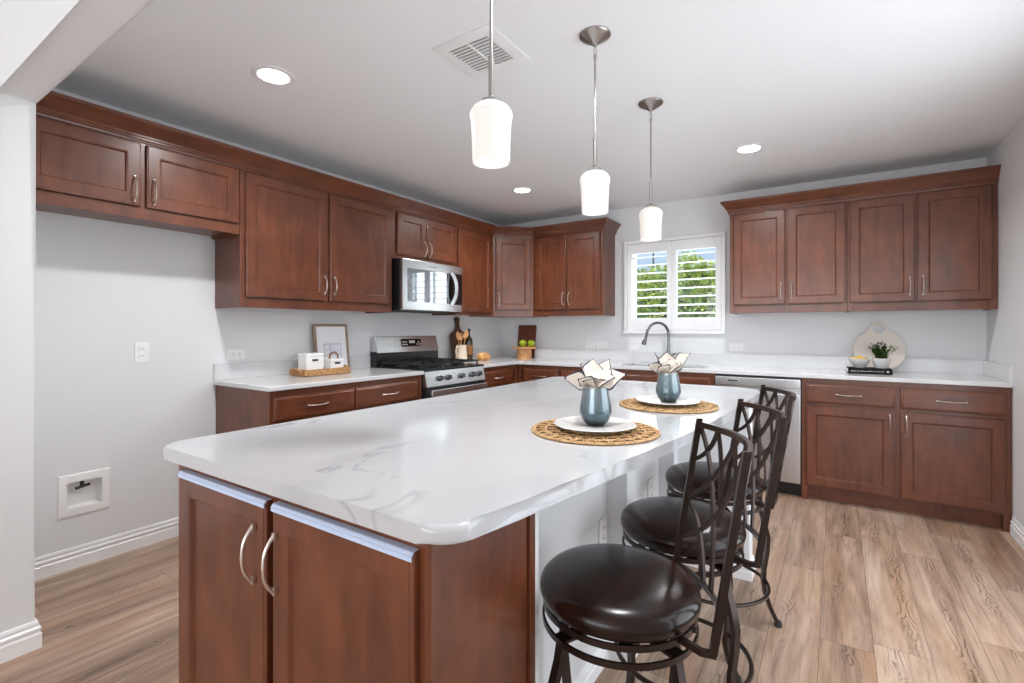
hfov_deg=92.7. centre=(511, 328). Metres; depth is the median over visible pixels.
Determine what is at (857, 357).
fruit
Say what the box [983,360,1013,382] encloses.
backsplash
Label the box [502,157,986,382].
wall
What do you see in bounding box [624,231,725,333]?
window
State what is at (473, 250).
upper cabinet
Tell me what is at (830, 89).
ceiling
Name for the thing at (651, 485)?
receptacle
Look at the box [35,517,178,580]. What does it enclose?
baseboard
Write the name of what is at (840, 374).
countertop
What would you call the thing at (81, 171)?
upper cabinet
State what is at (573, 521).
wall
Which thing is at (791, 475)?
dishwasher
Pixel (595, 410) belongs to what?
glass tumbler
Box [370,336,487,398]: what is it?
gas range
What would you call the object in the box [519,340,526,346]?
apple
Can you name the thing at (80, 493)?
outlet box
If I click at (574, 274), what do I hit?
upper cabinet
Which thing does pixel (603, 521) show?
wall outlet
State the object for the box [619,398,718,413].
placemat
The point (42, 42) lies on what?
wall partition
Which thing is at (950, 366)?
backsplash
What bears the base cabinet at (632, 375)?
on the floor
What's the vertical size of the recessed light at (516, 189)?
0.006 m
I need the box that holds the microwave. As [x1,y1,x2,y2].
[392,258,461,313]
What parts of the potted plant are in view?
pot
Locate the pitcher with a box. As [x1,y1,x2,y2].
[455,345,466,358]
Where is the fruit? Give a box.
[851,356,866,358]
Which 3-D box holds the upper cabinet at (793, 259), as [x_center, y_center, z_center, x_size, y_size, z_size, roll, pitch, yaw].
[2.253,-0.561,4.011,0.820,0.863,0.357,0,0,34]
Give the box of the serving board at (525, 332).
[517,325,535,357]
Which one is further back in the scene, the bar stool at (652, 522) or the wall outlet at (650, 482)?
the wall outlet at (650, 482)
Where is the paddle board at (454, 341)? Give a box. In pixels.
[450,317,464,358]
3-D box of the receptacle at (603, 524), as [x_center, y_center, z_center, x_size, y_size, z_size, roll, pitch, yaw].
[0.340,0.757,1.807,0.003,0.069,0.031,0,0,34]
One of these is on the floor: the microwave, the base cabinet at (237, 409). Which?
the base cabinet at (237, 409)
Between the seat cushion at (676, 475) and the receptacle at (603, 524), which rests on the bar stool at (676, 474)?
the seat cushion at (676, 475)
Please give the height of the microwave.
0.428 m
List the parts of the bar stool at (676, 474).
foot rail, post, leg, post, rail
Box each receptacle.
[139,347,144,358]
[231,352,241,356]
[602,523,605,542]
[650,484,652,496]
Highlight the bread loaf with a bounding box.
[476,352,489,359]
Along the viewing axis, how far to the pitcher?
4.81 m
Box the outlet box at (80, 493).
[58,467,109,519]
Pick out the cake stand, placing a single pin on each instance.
(525, 352)
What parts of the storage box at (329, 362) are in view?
lid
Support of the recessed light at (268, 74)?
in the ceiling
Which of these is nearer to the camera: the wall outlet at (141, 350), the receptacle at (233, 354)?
the wall outlet at (141, 350)
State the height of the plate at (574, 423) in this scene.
0.017 m
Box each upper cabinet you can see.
[36,115,238,239]
[215,169,391,312]
[392,210,454,265]
[432,227,492,316]
[479,237,533,317]
[533,230,614,316]
[730,201,846,313]
[847,183,997,312]
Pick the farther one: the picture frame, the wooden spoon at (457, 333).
the wooden spoon at (457, 333)
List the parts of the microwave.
glass, handle, control panel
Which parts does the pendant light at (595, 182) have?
lamp shade, rod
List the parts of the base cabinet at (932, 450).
handle, drawer, door, handle, handle, drawer, door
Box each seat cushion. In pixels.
[540,543,701,643]
[620,496,745,557]
[665,461,764,501]
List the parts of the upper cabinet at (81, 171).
door, handle, handle, door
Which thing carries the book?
on the countertop at (840, 374)
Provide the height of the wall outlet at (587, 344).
0.070 m
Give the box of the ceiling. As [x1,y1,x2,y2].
[55,0,1023,225]
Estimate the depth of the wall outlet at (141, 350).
2.78 m
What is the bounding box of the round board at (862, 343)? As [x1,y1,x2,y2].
[853,321,905,368]
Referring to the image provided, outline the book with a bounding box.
[846,366,892,374]
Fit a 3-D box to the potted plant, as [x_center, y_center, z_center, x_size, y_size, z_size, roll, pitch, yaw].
[2.701,0.187,3.578,0.144,0.202,0.173,0,0,-13]
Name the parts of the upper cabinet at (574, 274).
door, door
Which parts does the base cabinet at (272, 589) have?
door, handle, handle, door, panel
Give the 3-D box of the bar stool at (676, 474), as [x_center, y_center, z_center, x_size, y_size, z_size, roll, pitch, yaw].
[0.884,0.747,2.068,0.553,0.990,0.518,0,0,34]
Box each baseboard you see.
[0,618,41,663]
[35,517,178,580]
[572,555,755,682]
[1010,517,1023,549]
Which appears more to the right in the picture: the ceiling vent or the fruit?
the fruit
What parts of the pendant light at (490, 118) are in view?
rod, lamp shade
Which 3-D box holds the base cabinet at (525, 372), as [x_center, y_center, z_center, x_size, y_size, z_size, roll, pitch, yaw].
[0.585,0.801,4.933,0.897,0.883,0.664,0,0,34]
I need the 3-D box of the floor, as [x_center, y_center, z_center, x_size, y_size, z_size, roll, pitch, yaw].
[-0.925,1.292,0.786,4.496,0.100,9.550,0,0,34]
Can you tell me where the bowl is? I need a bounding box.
[848,358,870,367]
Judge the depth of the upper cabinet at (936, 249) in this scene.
3.42 m
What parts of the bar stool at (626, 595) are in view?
leg, leg, leg, leg, post, post, rail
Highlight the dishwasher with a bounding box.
[715,374,801,495]
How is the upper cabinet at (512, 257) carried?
attached to the wall at (925, 334)
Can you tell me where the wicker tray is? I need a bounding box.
[289,365,350,376]
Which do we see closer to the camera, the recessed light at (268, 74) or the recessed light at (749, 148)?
the recessed light at (268, 74)
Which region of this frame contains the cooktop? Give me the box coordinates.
[376,363,483,371]
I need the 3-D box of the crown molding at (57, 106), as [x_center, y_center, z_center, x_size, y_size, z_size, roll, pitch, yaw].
[-0.546,-1.015,3.559,1.187,0.105,4.208,0,0,34]
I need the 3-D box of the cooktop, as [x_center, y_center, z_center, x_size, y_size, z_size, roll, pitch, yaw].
[-0.696,0.329,4.266,0.555,0.017,0.766,0,0,34]
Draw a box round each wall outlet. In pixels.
[134,342,148,362]
[227,349,244,359]
[585,342,594,347]
[597,342,606,348]
[599,515,606,543]
[648,477,652,497]
[729,343,742,350]
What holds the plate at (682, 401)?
on the placemat at (632, 403)
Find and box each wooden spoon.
[456,332,459,344]
[463,330,468,344]
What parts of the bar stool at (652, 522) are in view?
leg, foot rail, leg, leg, post, post, rail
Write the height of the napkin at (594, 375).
0.167 m
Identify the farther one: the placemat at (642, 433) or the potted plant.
the potted plant
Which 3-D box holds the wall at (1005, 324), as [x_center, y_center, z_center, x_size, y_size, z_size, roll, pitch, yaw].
[0.873,0.011,-0.407,0.120,2.463,9.550,0,0,34]
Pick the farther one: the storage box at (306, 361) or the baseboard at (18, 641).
the storage box at (306, 361)
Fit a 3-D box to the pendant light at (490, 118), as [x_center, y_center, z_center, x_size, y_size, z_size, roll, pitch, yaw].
[-0.060,-0.851,1.419,0.130,0.740,0.130,0,0,34]
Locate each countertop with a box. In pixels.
[162,377,759,544]
[213,367,423,391]
[464,356,1012,387]
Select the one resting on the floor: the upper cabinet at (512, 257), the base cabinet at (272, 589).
the base cabinet at (272, 589)
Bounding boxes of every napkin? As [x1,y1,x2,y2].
[564,359,626,390]
[648,352,690,373]
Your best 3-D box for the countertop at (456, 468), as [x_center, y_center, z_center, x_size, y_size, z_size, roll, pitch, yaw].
[0.181,0.341,2.003,1.260,0.034,2.360,0,0,34]
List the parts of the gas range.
knob, oven door, control panel, handle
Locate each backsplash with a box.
[213,355,370,379]
[438,348,982,374]
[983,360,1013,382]
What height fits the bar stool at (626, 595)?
0.990 m
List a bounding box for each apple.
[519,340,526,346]
[528,339,534,346]
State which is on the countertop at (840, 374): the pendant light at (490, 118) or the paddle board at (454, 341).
the paddle board at (454, 341)
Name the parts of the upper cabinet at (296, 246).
door, door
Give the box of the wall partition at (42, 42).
[0,0,153,632]
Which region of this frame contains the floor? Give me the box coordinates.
[0,485,1023,682]
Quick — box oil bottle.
[465,329,472,358]
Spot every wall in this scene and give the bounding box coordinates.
[35,88,501,557]
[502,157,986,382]
[535,408,751,682]
[987,115,1023,526]
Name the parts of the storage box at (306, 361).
lid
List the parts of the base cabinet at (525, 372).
drawer, drawer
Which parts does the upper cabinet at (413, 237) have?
door, door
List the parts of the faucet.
spout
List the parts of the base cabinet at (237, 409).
drawer, frame, drawer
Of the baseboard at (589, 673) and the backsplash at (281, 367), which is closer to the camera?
the baseboard at (589, 673)
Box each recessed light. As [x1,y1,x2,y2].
[251,65,295,85]
[511,187,532,192]
[733,143,764,153]
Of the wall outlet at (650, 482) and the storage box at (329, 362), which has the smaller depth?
the wall outlet at (650, 482)
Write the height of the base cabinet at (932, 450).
0.883 m
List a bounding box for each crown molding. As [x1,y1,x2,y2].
[36,91,620,237]
[720,164,1000,215]
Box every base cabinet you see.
[178,465,534,682]
[216,375,421,433]
[483,364,516,387]
[518,364,582,382]
[615,369,714,385]
[802,378,1011,532]
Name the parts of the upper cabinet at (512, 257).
door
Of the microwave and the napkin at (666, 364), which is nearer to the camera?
the napkin at (666, 364)
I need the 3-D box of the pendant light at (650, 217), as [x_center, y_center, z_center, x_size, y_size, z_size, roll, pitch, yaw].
[0.750,-0.851,2.640,0.130,0.740,0.130,0,0,34]
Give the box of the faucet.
[642,321,675,355]
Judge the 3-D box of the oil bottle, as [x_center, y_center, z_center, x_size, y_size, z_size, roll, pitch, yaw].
[-0.448,0.164,5.072,0.084,0.328,0.084,0,0,34]
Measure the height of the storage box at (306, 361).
0.145 m
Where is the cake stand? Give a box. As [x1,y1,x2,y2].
[511,346,536,358]
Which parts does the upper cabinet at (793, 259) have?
door, door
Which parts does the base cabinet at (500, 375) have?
drawer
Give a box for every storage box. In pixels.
[298,352,323,369]
[324,351,343,368]
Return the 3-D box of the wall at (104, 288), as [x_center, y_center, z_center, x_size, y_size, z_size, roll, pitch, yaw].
[-2.723,0.011,1.979,0.120,2.463,9.550,0,0,34]
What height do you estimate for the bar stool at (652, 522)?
0.990 m
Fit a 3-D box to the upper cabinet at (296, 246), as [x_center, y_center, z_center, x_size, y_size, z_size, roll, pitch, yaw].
[-1.410,-0.561,3.521,0.357,0.863,1.211,0,0,34]
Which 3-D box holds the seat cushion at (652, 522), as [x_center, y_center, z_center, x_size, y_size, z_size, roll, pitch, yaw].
[0.556,0.633,1.607,0.389,0.077,0.389,0,0,8]
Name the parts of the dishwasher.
control panel, toe panel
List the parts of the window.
frame, shutter panel, shutter panel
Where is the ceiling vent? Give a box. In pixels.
[431,24,530,79]
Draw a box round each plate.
[554,416,636,432]
[636,395,699,405]
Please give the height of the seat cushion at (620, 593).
0.077 m
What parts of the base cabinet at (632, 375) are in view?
false drawer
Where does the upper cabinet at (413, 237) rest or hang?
attached to the wall at (104, 288)
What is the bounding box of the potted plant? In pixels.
[869,341,897,367]
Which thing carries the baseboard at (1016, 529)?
attached to the wall at (1005, 324)
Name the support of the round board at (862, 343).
on the countertop at (840, 374)
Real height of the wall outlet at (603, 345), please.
0.070 m
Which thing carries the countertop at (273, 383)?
on the base cabinet at (237, 409)
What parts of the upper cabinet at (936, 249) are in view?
door, handle, door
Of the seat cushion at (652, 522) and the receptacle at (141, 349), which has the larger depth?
the receptacle at (141, 349)
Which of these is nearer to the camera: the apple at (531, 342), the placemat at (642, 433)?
the placemat at (642, 433)
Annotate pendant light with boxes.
[470,0,512,168]
[579,25,610,215]
[638,97,662,240]
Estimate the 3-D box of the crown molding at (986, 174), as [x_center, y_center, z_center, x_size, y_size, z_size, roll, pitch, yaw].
[2.567,-1.015,3.798,1.706,0.105,0.368,0,0,34]
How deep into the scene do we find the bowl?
3.59 m
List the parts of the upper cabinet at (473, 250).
frame, door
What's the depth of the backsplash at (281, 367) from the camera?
3.35 m
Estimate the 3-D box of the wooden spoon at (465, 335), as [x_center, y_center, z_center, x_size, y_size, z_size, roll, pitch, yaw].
[-0.474,0.161,4.866,0.090,0.294,0.018,0,0,-41]
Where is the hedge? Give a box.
[637,250,715,317]
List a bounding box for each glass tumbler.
[579,387,611,426]
[656,373,680,402]
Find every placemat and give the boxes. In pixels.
[531,418,659,444]
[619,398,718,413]
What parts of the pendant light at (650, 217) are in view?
rod, lamp shade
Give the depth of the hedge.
8.84 m
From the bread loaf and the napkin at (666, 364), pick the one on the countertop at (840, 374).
the bread loaf
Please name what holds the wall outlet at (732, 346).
attached to the wall at (925, 334)
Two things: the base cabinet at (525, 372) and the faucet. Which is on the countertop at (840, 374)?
the faucet
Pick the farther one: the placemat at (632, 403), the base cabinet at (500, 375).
the base cabinet at (500, 375)
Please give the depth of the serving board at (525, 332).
5.55 m
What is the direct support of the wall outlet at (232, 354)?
attached to the wall at (104, 288)
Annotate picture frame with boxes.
[312,324,349,365]
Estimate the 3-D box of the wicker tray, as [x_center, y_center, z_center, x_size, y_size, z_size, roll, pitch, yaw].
[-1.379,0.300,3.524,0.220,0.057,0.422,0,0,32]
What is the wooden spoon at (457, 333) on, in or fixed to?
in the pitcher
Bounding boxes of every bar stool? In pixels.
[540,418,753,682]
[614,399,786,682]
[665,384,795,640]
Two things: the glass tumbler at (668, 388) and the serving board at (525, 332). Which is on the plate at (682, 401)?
the glass tumbler at (668, 388)
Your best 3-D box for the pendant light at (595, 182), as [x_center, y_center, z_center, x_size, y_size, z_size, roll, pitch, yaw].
[0.345,-0.851,2.029,0.130,0.740,0.130,0,0,34]

